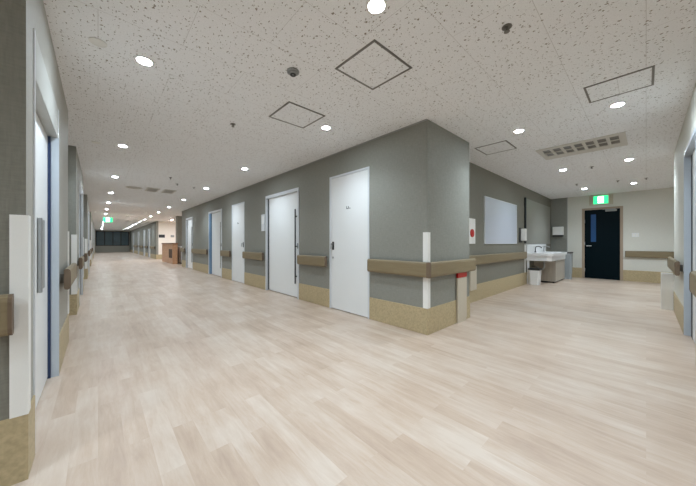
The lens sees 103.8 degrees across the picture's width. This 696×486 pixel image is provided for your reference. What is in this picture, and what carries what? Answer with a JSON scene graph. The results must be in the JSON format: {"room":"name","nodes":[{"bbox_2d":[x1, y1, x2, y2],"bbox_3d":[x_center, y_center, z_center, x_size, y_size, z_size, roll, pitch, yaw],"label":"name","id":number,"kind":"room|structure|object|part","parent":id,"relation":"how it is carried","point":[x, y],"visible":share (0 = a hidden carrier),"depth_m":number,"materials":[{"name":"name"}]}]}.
{"room":"hospital interior","nodes":[
{"label":"hospital interior","id":0,"kind":"room"},
{"bbox_2d":[0,0,25,420],"bbox_3d":[-2.954,-0.185,-0.061,3.960,2.500,0.121,0,0,-42],"label":"wall","id":1,"kind":"structure","parent":0,"point":[12,12],"depth_m":1.20,"materials":[{"name":"grey paint"}]},
{"bbox_2d":[0,294,13,336],"bbox_3d":[-2.311,0.307,0.399,2.330,0.175,0.070,0,0,-42],"label":"handrail","id":2,"kind":"object","parent":1,"relation":"attached to","point":[6,300],"visible":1,"depth_m":1.15,"materials":[{"name":"brown wood"}]},
{"bbox_3d":[-2.302,0.307,0.389,2.306,0.175,0.040,0,0,-42],"label":"rail","id":3,"kind":"part","parent":2,"relation":"part of","materials":[{"name":"brown wood"}]},
{"bbox_2d":[9,214,30,418],"bbox_3d":[-1.479,0.323,1.232,0.055,0.895,0.055,0,0,-42],"label":"guard","id":4,"kind":"object","parent":1,"relation":"attached to","point":[19,225],"visible":0.95,"depth_m":1.21,"materials":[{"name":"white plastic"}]},
{"bbox_2d":[26,0,94,398],"bbox_3d":[-15.277,-0.185,15.766,0.760,2.500,40.110,0,0,-42],"label":"wall","id":5,"kind":"structure","parent":0,"point":[36,17],"depth_m":2.31,"materials":[{"name":"grey paint"}]},
{"bbox_2d":[33,28,58,452],"bbox_3d":[-2.006,-0.005,1.756,0.128,2.140,1.160,0,0,-42],"label":"door","id":6,"kind":"structure","parent":5,"relation":"in","point":[45,109],"depth_m":1.95,"materials":[{"name":"white metal"}]},
{"bbox_3d":[-2.010,0.080,1.780,0.024,0.490,0.020,0,0,-42],"label":"bar handle","id":7,"kind":"part","parent":6,"relation":"part of","materials":[{"name":"metal"}]},
{"bbox_2d":[0,251,94,485],"bbox_3d":[-16.452,0.912,14.685,3.968,0.305,40.118,0,0,-42],"label":"baseboard","id":8,"kind":"structure","parent":5,"relation":"attached to","point":[14,432],"depth_m":1.22,"materials":[{"name":"beige plastic"}]},
{"bbox_2d":[60,263,76,289],"bbox_3d":[-2.704,0.307,2.649,0.070,0.175,0.960,0,0,-42],"label":"handrail","id":9,"kind":"object","parent":5,"relation":"attached to","point":[68,277],"visible":0.98,"depth_m":2.34,"materials":[{"name":"brown wood"}]},
{"bbox_3d":[-2.694,0.307,2.658,0.040,0.175,0.936,0,0,-42],"label":"rail","id":10,"kind":"part","parent":9,"relation":"part of","materials":[{"name":"brown wood"}]},
{"bbox_2d":[68,231,68,313],"bbox_3d":[-3.035,0.318,2.927,0.061,0.885,0.061,0,0,-42],"label":"guard","id":11,"kind":"object","parent":5,"relation":"attached to","point":[68,231],"visible":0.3,"depth_m":2.92,"materials":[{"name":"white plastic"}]},
{"bbox_2d":[71,235,76,294],"bbox_3d":[-4.076,0.318,4.064,0.061,0.885,0.061,0,0,-42],"label":"guard","id":12,"kind":"object","parent":5,"relation":"attached to","point":[73,237],"visible":0.75,"depth_m":4.04,"materials":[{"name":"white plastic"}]},
{"bbox_2d":[77,256,83,268],"bbox_3d":[-4.257,0.307,4.346,0.070,0.175,0.720,0,0,-42],"label":"handrail","id":13,"kind":"object","parent":5,"relation":"attached to","point":[80,262],"visible":0.96,"depth_m":4.10,"materials":[{"name":"brown wood"}]},
{"bbox_2d":[79,181,82,305],"bbox_3d":[-5.059,0.005,5.096,0.136,2.120,1.350,0,0,-42],"label":"door","id":14,"kind":"structure","parent":5,"relation":"in","point":[80,186],"depth_m":5.54,"materials":[{"name":"white metal"}]},
{"bbox_2d":[83,253,87,261],"bbox_3d":[-5.682,0.307,5.902,0.070,0.175,0.580,0,0,-42],"label":"handrail","id":15,"kind":"object","parent":5,"relation":"attached to","point":[85,255],"visible":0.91,"depth_m":5.71,"materials":[{"name":"brown wood"}]},
{"bbox_2d":[85,239,87,268],"bbox_3d":[-7.763,0.318,8.091,0.061,0.885,0.061,0,0,-42],"label":"guard","id":16,"kind":"object","parent":5,"relation":"attached to","point":[86,240],"visible":0.75,"depth_m":8.07,"materials":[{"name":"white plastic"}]},
{"bbox_2d":[88,211,88,275],"bbox_3d":[-8.926,0.005,9.318,0.136,2.120,1.200,0,0,-42],"label":"door","id":17,"kind":"structure","parent":5,"relation":"in","point":[88,211],"depth_m":8.92,"materials":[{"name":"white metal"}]},
{"bbox_2d":[91,222,91,257],"bbox_3d":[-13.180,0.005,13.964,0.136,2.120,1.200,0,0,-42],"label":"door","id":18,"kind":"structure","parent":5,"relation":"in","point":[91,222],"depth_m":13.56,"materials":[{"name":"white metal"}]},
{"bbox_2d":[95,230,129,251],"bbox_3d":[-27.737,-0.185,31.631,4.210,2.500,0.120,0,0,-42],"label":"wall","id":19,"kind":"structure","parent":0,"point":[97,248],"depth_m":31.81,"materials":[{"name":"grey paper"}]},
{"bbox_2d":[96,231,128,245],"bbox_3d":[-27.443,-0.520,31.873,2.950,1.670,0.120,0,0,-42],"label":"window","id":20,"kind":"structure","parent":19,"relation":"in","point":[103,238],"depth_m":31.85,"materials":[{"name":"black glass"}]},
{"bbox_3d":[-28.250,-0.525,31.155,0.650,1.540,0.010,0,0,-42],"label":"pane","id":21,"kind":"part","parent":20,"relation":"part of","materials":[{"name":"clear glass"}]},
{"bbox_3d":[-27.719,-0.525,31.641,0.650,1.540,0.010,0,0,-42],"label":"pane","id":22,"kind":"part","parent":20,"relation":"part of","materials":[{"name":"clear glass"}]},
{"bbox_3d":[-27.188,-0.525,32.127,0.650,1.540,0.010,0,0,-42],"label":"pane","id":23,"kind":"part","parent":20,"relation":"part of","materials":[{"name":"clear glass"}]},
{"bbox_3d":[-26.657,-0.525,32.613,0.650,1.540,0.010,0,0,-42],"label":"pane","id":24,"kind":"part","parent":20,"relation":"part of","materials":[{"name":"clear glass"}]},
{"bbox_2d":[130,221,157,254],"bbox_3d":[-19.393,-0.185,25.428,0.120,2.500,20.300,0,0,-42],"label":"wall","id":25,"kind":"structure","parent":0,"point":[153,227],"depth_m":21.45,"materials":[{"name":"grey paint"}]},
{"bbox_2d":[130,249,155,258],"bbox_3d":[-19.440,0.912,25.385,0.008,0.305,20.300,0,0,-42],"label":"baseboard","id":26,"kind":"structure","parent":25,"relation":"attached to","point":[153,256],"depth_m":21.84,"materials":[{"name":"beige plastic"}]},
{"bbox_2d":[143,230,144,255],"bbox_3d":[-16.665,0.005,22.434,0.136,2.120,1.200,0,0,-42],"label":"door","id":27,"kind":"structure","parent":25,"relation":"in","point":[143,230],"depth_m":22.78,"materials":[{"name":"white metal"}]},
{"bbox_2d":[148,229,149,256],"bbox_3d":[-14.707,0.005,20.296,0.136,2.120,1.200,0,0,-42],"label":"door","id":28,"kind":"structure","parent":25,"relation":"in","point":[148,229],"depth_m":20.46,"materials":[{"name":"white metal"}]},
{"bbox_2d":[158,221,175,254],"bbox_3d":[-7.696,-0.185,17.326,6.190,2.500,7.690,0,0,-42],"label":"wall","id":29,"kind":"structure","parent":0,"point":[167,229],"depth_m":18.29,"materials":[{"name":"white paint"}]},
{"bbox_2d":[176,216,181,262],"bbox_3d":[-9.011,-0.185,14.765,0.450,2.500,0.450,0,0,-42],"label":"wall pillar","id":30,"kind":"structure","parent":0,"point":[178,218],"depth_m":14.51,"materials":[{"name":"grey paint"}]},
{"bbox_2d":[182,120,426,307],"bbox_3d":[-3.272,-0.185,7.824,0.120,2.500,12.540,0,0,-42],"label":"wall","id":31,"kind":"structure","parent":0,"point":[397,161],"depth_m":3.80,"materials":[{"name":"grey paint"}]},
{"bbox_2d":[186,217,192,269],"bbox_3d":[-6.575,0.005,11.416,0.136,2.120,1.120,0,0,-42],"label":"door","id":32,"kind":"structure","parent":31,"relation":"in","point":[189,221],"depth_m":11.49,"materials":[{"name":"white metal"}]},
{"bbox_2d":[191,249,207,253],"bbox_3d":[-5.534,0.307,10.153,0.070,0.175,2.050,0,0,-42],"label":"handrail","id":33,"kind":"object","parent":31,"relation":"attached to","point":[198,251],"visible":1,"depth_m":9.96,"materials":[{"name":"brown wood"}]},
{"bbox_2d":[208,209,221,277],"bbox_3d":[-4.290,0.005,8.919,0.136,2.120,1.350,0,0,-42],"label":"door","id":34,"kind":"structure","parent":31,"relation":"in","point":[214,217],"depth_m":8.95,"materials":[{"name":"white metal"}]},
{"bbox_3d":[-3.952,0.065,8.490,0.046,1.440,0.032,0,0,-42],"label":"bar handle","id":35,"kind":"part","parent":34,"relation":"part of","materials":[{"name":"grey plastic"}]},
{"bbox_2d":[220,250,230,256],"bbox_3d":[-3.606,0.307,8.047,0.070,0.175,0.780,0,0,-42],"label":"handrail","id":36,"kind":"object","parent":31,"relation":"attached to","point":[222,252],"visible":1,"depth_m":7.96,"materials":[{"name":"brown wood"}]},
{"bbox_2d":[232,202,244,282],"bbox_3d":[-2.971,-0.005,7.449,0.162,2.140,0.900,0,0,-42],"label":"door","id":37,"kind":"structure","parent":31,"relation":"in","point":[238,210],"depth_m":7.41,"materials":[{"name":"white metal"}]},
{"bbox_2d":[242,252,263,259],"bbox_3d":[-2.309,0.307,6.631,0.070,0.175,1.140,0,0,-42],"label":"handrail","id":38,"kind":"object","parent":31,"relation":"attached to","point":[247,255],"visible":1,"depth_m":6.53,"materials":[{"name":"beige wood"}]},
{"bbox_2d":[261,214,264,230],"bbox_3d":[-1.954,-0.465,6.279,0.022,0.380,0.150,0,0,-42],"label":"plate","id":39,"kind":"object","parent":31,"relation":"attached to","point":[263,215],"visible":1,"depth_m":6.24,"materials":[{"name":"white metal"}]},
{"bbox_2d":[265,187,298,298],"bbox_3d":[-1.355,0.005,5.715,0.136,2.120,1.380,0,0,-42],"label":"door","id":40,"kind":"structure","parent":31,"relation":"in","point":[281,208],"depth_m":5.70,"materials":[{"name":"white metal"}]},
{"bbox_3d":[-1.007,0.065,5.274,0.046,1.440,0.032,0,0,-42],"label":"bar handle","id":41,"kind":"part","parent":40,"relation":"part of","materials":[{"name":"silver metal"}]},
{"bbox_2d":[182,260,426,334],"bbox_3d":[-3.320,0.912,7.780,0.008,0.305,12.540,0,0,-42],"label":"baseboard","id":42,"kind":"structure","parent":31,"relation":"attached to","point":[412,318],"depth_m":3.71,"materials":[{"name":"beige plastic"}]},
{"bbox_2d":[184,119,426,210],"bbox_3d":[-3.321,-1.429,7.779,0.012,0.012,12.540,0,0,-42],"label":"trim","id":43,"kind":"structure","parent":31,"relation":"attached to","point":[425,119],"depth_m":4.33,"materials":[{"name":"grey paint"}]},
{"bbox_2d":[297,255,326,266],"bbox_3d":[-0.638,0.307,4.806,0.070,0.175,0.850,0,0,-42],"label":"handrail","id":44,"kind":"object","parent":31,"relation":"attached to","point":[321,261],"visible":1,"depth_m":4.73,"materials":[{"name":"beige wood"}]},
{"bbox_2d":[329,166,369,318],"bbox_3d":[0.024,-0.005,4.178,0.162,2.140,0.890,0,0,-42],"label":"door","id":45,"kind":"structure","parent":31,"relation":"in","point":[349,192],"depth_m":4.14,"materials":[{"name":"white metal"}]},
{"bbox_2d":[423,232,429,308],"bbox_3d":[0.919,0.318,3.189,0.061,0.885,0.061,0,0,-42],"label":"guard","id":46,"kind":"object","parent":31,"relation":"attached to","point":[426,235],"visible":0.7,"depth_m":3.17,"materials":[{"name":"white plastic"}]},
{"bbox_2d":[12,252,695,485],"bbox_3d":[-10.630,1.115,17.384,16.200,0.100,46.400,0,0,-42],"label":"floor","id":47,"kind":"structure","parent":0,"point":[170,374],"depth_m":1.97,"materials":[{"name":"plastic"}]},
{"bbox_2d":[161,243,177,263],"bbox_3d":[-9.713,0.532,14.835,0.270,1.065,3.060,0,0,-42],"label":"reception counter","id":48,"kind":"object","parent":47,"relation":"on","point":[169,250],"depth_m":14.04,"materials":[{"name":"brown wood"}]},
{"bbox_2d":[178,246,181,263],"bbox_3d":[-8.548,0.615,14.206,0.340,0.900,0.840,0,0,-42],"label":"base cabinet","id":49,"kind":"object","parent":47,"relation":"on","point":[180,253],"visible":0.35,"depth_m":14.09,"materials":[{"name":"white laminate"}]},
{"bbox_2d":[456,272,466,322],"bbox_3d":[1.542,0.731,3.699,0.260,0.668,0.027,0,0,-42],"label":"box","id":50,"kind":"object","parent":47,"relation":"on","point":[461,278],"visible":0.86,"depth_m":3.67,"materials":[{"name":"beige"}]},
{"bbox_2d":[528,268,541,284],"bbox_3d":[4.803,0.855,7.015,0.262,0.420,0.252,0,0,-42],"label":"waste bin","id":51,"kind":"object","parent":47,"relation":"on","point":[534,273],"visible":1,"depth_m":6.93,"materials":[{"name":"white plastic"}]},
{"bbox_3d":[4.803,0.670,7.015,0.262,0.050,0.252,0,0,-42],"label":"lid","id":52,"kind":"part","parent":51,"relation":"part of","materials":[{"name":"plastic"}]},
{"bbox_2d":[526,244,566,283],"bbox_3d":[5.535,0.550,7.549,1.960,1.030,0.559,0,0,-42],"label":"sink","id":53,"kind":"object","parent":47,"relation":"on","point":[552,264],"depth_m":7.31,"materials":[{"name":"white ceramic"}]},
{"bbox_3d":[4.699,0.760,7.115,0.040,0.610,0.048,0,0,-42],"label":"leg","id":54,"kind":"part","parent":53,"relation":"part of","materials":[{"name":"white plastic"}]},
{"bbox_2d":[526,252,566,260],"bbox_3d":[5.531,0.360,7.545,1.950,0.190,0.559,0,0,-42],"label":"countertop","id":55,"kind":"structure","parent":53,"relation":"on","point":[553,256],"depth_m":6.96,"materials":[{"name":"white ceramic"}]},
{"bbox_3d":[5.746,0.740,7.777,1.180,0.570,0.491,0,0,-42],"label":"panel","id":56,"kind":"part","parent":53,"relation":"part of","materials":[{"name":"beige wood"}]},
{"bbox_2d":[563,252,572,278],"bbox_3d":[6.517,0.665,8.164,0.272,0.800,0.312,0,0,-42],"label":"waste bin","id":57,"kind":"object","parent":47,"relation":"on","point":[569,256],"visible":0.58,"depth_m":8.03,"materials":[{"name":"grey plastic"}]},
{"bbox_2d":[661,273,672,309],"bbox_3d":[5.116,0.772,4.379,0.060,0.585,0.130,0,0,-42],"label":"end panel","id":58,"kind":"object","parent":47,"relation":"on","point":[666,278],"visible":0.98,"depth_m":4.36,"materials":[{"name":"white plastic"}]},
{"bbox_2d":[43,0,695,230],"bbox_3d":[-10.630,-1.482,17.384,16.200,0.106,46.400,0,0,-42],"label":"ceiling","id":59,"kind":"structure","parent":0,"point":[218,64],"depth_m":2.52,"materials":[{"name":"white tile"}]},
{"bbox_2d":[103,217,112,221],"bbox_3d":[-12.218,-1.245,13.891,0.380,0.380,0.068,0,0,-42],"label":"exit sign","id":60,"kind":"object","parent":59,"relation":"hanging from","point":[105,219],"visible":0.94,"depth_m":13.86,"materials":[{"name":"green plastic"}]},
{"bbox_2d":[126,186,141,188],"bbox_3d":[-5.535,-1.423,7.067,0.340,0.021,0.340,0,0,-42],"label":"ceiling vent","id":61,"kind":"object","parent":59,"relation":"in","point":[130,187],"visible":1,"depth_m":7.00,"materials":[{"name":"grey metal"}]},
{"bbox_2d":[134,55,153,66],"bbox_3d":[-1.602,-1.431,2.149,0.128,0.007,0.128,0,0,-42],"label":"recessed light","id":62,"kind":"object","parent":59,"relation":"in","point":[145,61],"visible":1,"depth_m":2.14,"materials":[{"name":"white plastic"}]},
{"bbox_2d":[145,187,159,191],"bbox_3d":[-5.268,-1.430,7.352,0.280,0.010,0.600,0,0,-42],"label":"ceiling vent","id":63,"kind":"object","parent":59,"relation":"in","point":[147,188],"visible":1,"depth_m":7.31,"materials":[{"name":"grey metal"}]},
{"bbox_2d":[161,189,175,193],"bbox_3d":[-4.995,-1.430,7.602,0.280,0.010,0.600,0,0,-42],"label":"ceiling vent","id":64,"kind":"object","parent":59,"relation":"in","point":[164,190],"visible":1,"depth_m":7.57,"materials":[{"name":"grey metal"}]},
{"bbox_2d":[287,67,298,76],"bbox_3d":[-0.459,-1.417,2.278,0.100,0.036,0.100,0,0,-42],"label":"smoke detector","id":65,"kind":"object","parent":59,"relation":"attached to","point":[293,72],"visible":1,"depth_m":2.25,"materials":[{"name":"grey plastic"}]},
{"bbox_2d":[269,101,324,127],"bbox_3d":[-0.577,-1.432,3.085,0.465,0.006,0.450,0,0,-42],"label":"access hatch","id":66,"kind":"object","parent":59,"relation":"attached to","point":[291,113],"visible":1,"depth_m":3.07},
{"bbox_2d":[321,125,330,129],"bbox_3d":[-0.272,-1.431,3.392,0.128,0.007,0.128,0,0,-42],"label":"recessed light","id":67,"kind":"object","parent":59,"relation":"in","point":[325,127],"visible":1,"depth_m":3.38,"materials":[{"name":"white plastic"}]},
{"bbox_2d":[335,39,411,89],"bbox_3d":[0.209,-1.432,2.237,0.460,0.006,0.438,0,0,-42],"label":"access hatch","id":68,"kind":"object","parent":59,"relation":"attached to","point":[373,65],"visible":1,"depth_m":2.21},
{"bbox_2d":[366,0,386,14],"bbox_3d":[0.172,-1.431,1.649,0.128,0.007,0.128,0,0,-42],"label":"recessed light","id":69,"kind":"object","parent":59,"relation":"in","point":[376,7],"visible":1,"depth_m":1.65,"materials":[{"name":"white plastic"}]},
{"bbox_2d":[474,140,515,154],"bbox_3d":[2.232,-1.432,4.127,0.467,0.006,0.437,0,0,-42],"label":"access hatch","id":70,"kind":"object","parent":59,"relation":"attached to","point":[501,146],"visible":1,"depth_m":4.11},
{"bbox_2d":[502,23,511,33],"bbox_3d":[1.054,-1.417,1.811,0.060,0.035,0.060,0,0,-42],"label":"sprinkler head","id":71,"kind":"object","parent":59,"relation":"attached to","point":[506,27],"visible":1,"depth_m":1.80},
{"bbox_2d":[513,129,524,132],"bbox_3d":[2.185,-1.431,3.492,0.128,0.007,0.128,0,0,-42],"label":"recessed light","id":72,"kind":"object","parent":59,"relation":"in","point":[517,130],"visible":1,"depth_m":3.49,"materials":[{"name":"white plastic"}]},
{"bbox_2d":[535,132,627,159],"bbox_3d":[3.486,-1.429,4.100,0.680,0.013,0.980,0,0,-42],"label":"ceiling vent","id":73,"kind":"object","parent":59,"relation":"in","point":[617,139],"visible":1,"depth_m":4.03,"materials":[{"name":"white metal"}]},
{"bbox_2d":[609,101,625,107],"bbox_3d":[2.793,-1.431,2.829,0.128,0.007,0.128,0,0,-42],"label":"recessed light","id":74,"kind":"object","parent":59,"relation":"in","point":[618,104],"visible":1,"depth_m":2.82,"materials":[{"name":"white plastic"}]},
{"bbox_2d":[583,65,654,102],"bbox_3d":[2.473,-1.432,2.497,0.400,0.006,0.440,0,0,-42],"label":"access hatch","id":75,"kind":"object","parent":59,"relation":"attached to","point":[642,78],"visible":1,"depth_m":2.48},
{"bbox_2d":[427,119,468,307],"bbox_3d":[1.152,-0.185,3.725,1.110,2.500,0.520,0,0,-42],"label":"wall","id":76,"kind":"structure","parent":0,"point":[447,153],"depth_m":3.44,"materials":[{"name":"grey paint"}]},
{"bbox_2d":[367,258,475,277],"bbox_3d":[1.046,0.308,3.833,1.240,0.179,0.960,0,0,-42],"label":"handrail","id":77,"kind":"object","parent":76,"relation":"attached to","point":[408,268],"visible":1,"depth_m":3.38,"materials":[{"name":"beige wood"}]},
{"bbox_3d":[0.609,0.307,3.425,0.040,0.175,0.946,0,0,-42],"label":"rail","id":78,"kind":"part","parent":77,"relation":"part of","materials":[{"name":"beige wood"}]},
{"bbox_3d":[1.371,0.307,3.509,1.198,0.175,0.040,0,0,-42],"label":"rail","id":79,"kind":"part","parent":77,"relation":"part of","materials":[{"name":"beige wood"}]},
{"bbox_2d":[427,272,526,334],"bbox_3d":[3.780,0.912,6.046,8.138,0.305,0.408,0,0,-42],"label":"baseboard","id":80,"kind":"structure","parent":76,"relation":"attached to","point":[439,317],"depth_m":4.81,"materials":[{"name":"beige plastic"}]},
{"bbox_2d":[469,162,550,283],"bbox_3d":[4.062,-0.185,6.662,7.150,2.500,0.120,0,0,-42],"label":"wall","id":81,"kind":"structure","parent":0,"point":[483,182],"depth_m":5.66,"materials":[{"name":"grey paint"}]},
{"bbox_2d":[469,218,474,243],"bbox_3d":[2.204,-0.210,4.849,0.260,0.450,0.050,0,0,-42],"label":"panel","id":82,"kind":"object","parent":81,"relation":"attached to","point":[471,221],"visible":0.85,"depth_m":4.82,"materials":[{"name":"white plastic"}]},
{"bbox_2d":[469,266,476,290],"bbox_3d":[2.239,0.635,4.885,0.260,0.420,0.022,0,0,-42],"label":"wall panel","id":83,"kind":"object","parent":81,"relation":"attached to","point":[472,274],"visible":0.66,"depth_m":4.87,"materials":[{"name":"beige ceramic"}]},
{"bbox_2d":[469,252,526,264],"bbox_3d":[3.035,0.307,5.593,4.030,0.175,0.070,0,0,-42],"label":"handrail","id":84,"kind":"object","parent":81,"relation":"attached to","point":[487,258],"visible":0.59,"depth_m":5.58,"materials":[{"name":"beige wood"}]},
{"bbox_2d":[484,196,516,243],"bbox_3d":[3.332,-0.443,5.897,1.920,0.925,0.022,0,0,-42],"label":"notice board","id":85,"kind":"object","parent":81,"relation":"attached to","point":[500,217],"visible":1,"depth_m":5.77,"materials":[{"name":"white metal"}]},
{"bbox_2d":[519,228,526,241],"bbox_3d":[4.314,-0.195,6.734,0.220,0.360,0.120,0,0,-42],"label":"dispenser","id":86,"kind":"object","parent":81,"relation":"attached to","point":[522,232],"visible":1,"depth_m":6.73,"materials":[{"name":"white plastic"}]},
{"bbox_3d":[4.279,-0.195,6.774,0.220,0.360,0.014,0,0,-42],"label":"plate","id":87,"kind":"part","parent":86,"relation":"part of","materials":[{"name":"silver plastic"}]},
{"bbox_2d":[524,197,549,243],"bbox_3d":[5.540,-0.570,7.906,2.750,1.190,0.040,0,0,-42],"label":"mirror","id":88,"kind":"object","parent":81,"relation":"attached to","point":[536,215],"visible":1,"depth_m":7.74,"materials":[{"name":"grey mirror"}]},
{"bbox_2d":[551,198,566,251],"bbox_3d":[6.837,-0.185,8.837,0.120,2.500,0.420,0,0,-42],"label":"wall","id":89,"kind":"structure","parent":0,"point":[558,206],"depth_m":8.78,"materials":[{"name":"grey paint"}]},
{"bbox_2d":[552,227,563,236],"bbox_3d":[6.747,-0.365,8.768,0.110,0.310,0.280,0,0,-42],"label":"dispenser","id":90,"kind":"object","parent":89,"relation":"attached to","point":[556,231],"visible":1,"depth_m":8.74,"materials":[{"name":"white plastic"}]},
{"bbox_2d":[567,187,673,271],"bbox_3d":[8.360,-0.185,7.174,0.120,2.500,4.090,0,0,-42],"label":"wall","id":91,"kind":"structure","parent":0,"point":[648,213],"depth_m":7.49,"materials":[{"name":"white paint"}]},
{"bbox_2d":[589,194,612,205],"bbox_3d":[7.437,-1.265,8.031,0.083,0.280,0.520,0,0,-42],"label":"exit sign","id":92,"kind":"object","parent":91,"relation":"attached to","point":[601,199],"visible":1,"depth_m":8.01,"materials":[{"name":"green plastic"}]},
{"bbox_3d":[7.409,-1.270,8.005,0.002,0.193,0.128,0,0,-42],"label":"white doorway","id":93,"kind":"part","parent":92,"relation":"part of","materials":[{"name":"white plastic"}]},
{"bbox_2d":[582,206,622,280],"bbox_3d":[7.493,0.007,8.061,0.160,2.115,0.890,0,0,-42],"label":"door","id":94,"kind":"structure","parent":91,"relation":"in","point":[602,227],"depth_m":8.04,"materials":[{"name":"black paint"}]},
{"bbox_3d":[7.361,-0.445,8.188,0.008,0.820,0.115,0,0,-42],"label":"vision panel","id":95,"kind":"part","parent":94,"relation":"part of","materials":[{"name":"blue glass"}]},
{"bbox_2d":[572,267,673,282],"bbox_3d":[8.184,0.912,7.271,0.008,0.305,4.230,0,0,-42],"label":"baseboard","id":96,"kind":"structure","parent":91,"relation":"attached to","point":[628,275],"depth_m":7.49,"materials":[{"name":"beige plastic"}]},
{"bbox_2d":[625,251,673,257],"bbox_3d":[8.658,0.307,6.707,0.070,0.175,2.600,0,0,-42],"label":"handrail","id":97,"kind":"object","parent":91,"relation":"attached to","point":[642,254],"visible":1,"depth_m":7.30,"materials":[{"name":"beige wood"}]},
{"bbox_2d":[674,84,695,306],"bbox_3d":[4.498,-0.185,2.166,3.940,2.500,2.280,0,0,-42],"label":"wall","id":98,"kind":"structure","parent":0,"point":[689,123],"depth_m":3.53,"materials":[{"name":"white paint"}]},
{"bbox_2d":[673,275,673,310],"bbox_3d":[5.179,0.785,4.301,0.069,0.560,0.069,0,0,-42],"label":"guard","id":99,"kind":"object","parent":98,"relation":"attached to","point":[673,275],"visible":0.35,"depth_m":4.30,"materials":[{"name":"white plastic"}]},
{"bbox_2d":[667,257,682,275],"bbox_3d":[4.571,0.307,3.826,1.670,0.175,0.070,0,0,-42],"label":"handrail","id":100,"kind":"object","parent":98,"relation":"attached to","point":[673,264],"visible":1,"depth_m":3.30,"materials":[{"name":"beige wood"}]},
{"bbox_3d":[4.562,0.307,3.836,1.646,0.175,0.040,0,0,-42],"label":"rail","id":101,"kind":"part","parent":100,"relation":"part of","materials":[{"name":"beige wood"}]},
{"bbox_2d":[674,292,683,333],"bbox_3d":[4.397,0.912,2.282,3.948,0.305,1.988,0,0,-42],"label":"baseboard","id":102,"kind":"structure","parent":98,"relation":"attached to","point":[678,307],"depth_m":3.54,"materials":[{"name":"beige plastic"}]},
{"bbox_2d":[684,126,695,343],"bbox_3d":[3.515,0.015,2.736,1.180,2.100,0.123,0,0,-42],"label":"door","id":103,"kind":"structure","parent":98,"relation":"in","point":[690,152],"depth_m":3.12,"materials":[{"name":"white metal"}]},
{"bbox_2d":[689,271,695,296],"bbox_3d":[2.521,0.307,1.949,0.550,0.175,0.070,0,0,-42],"label":"handrail","id":104,"kind":"object","parent":98,"relation":"attached to","point":[692,276],"visible":1,"depth_m":2.02,"materials":[{"name":"brown wood"}]}
]}

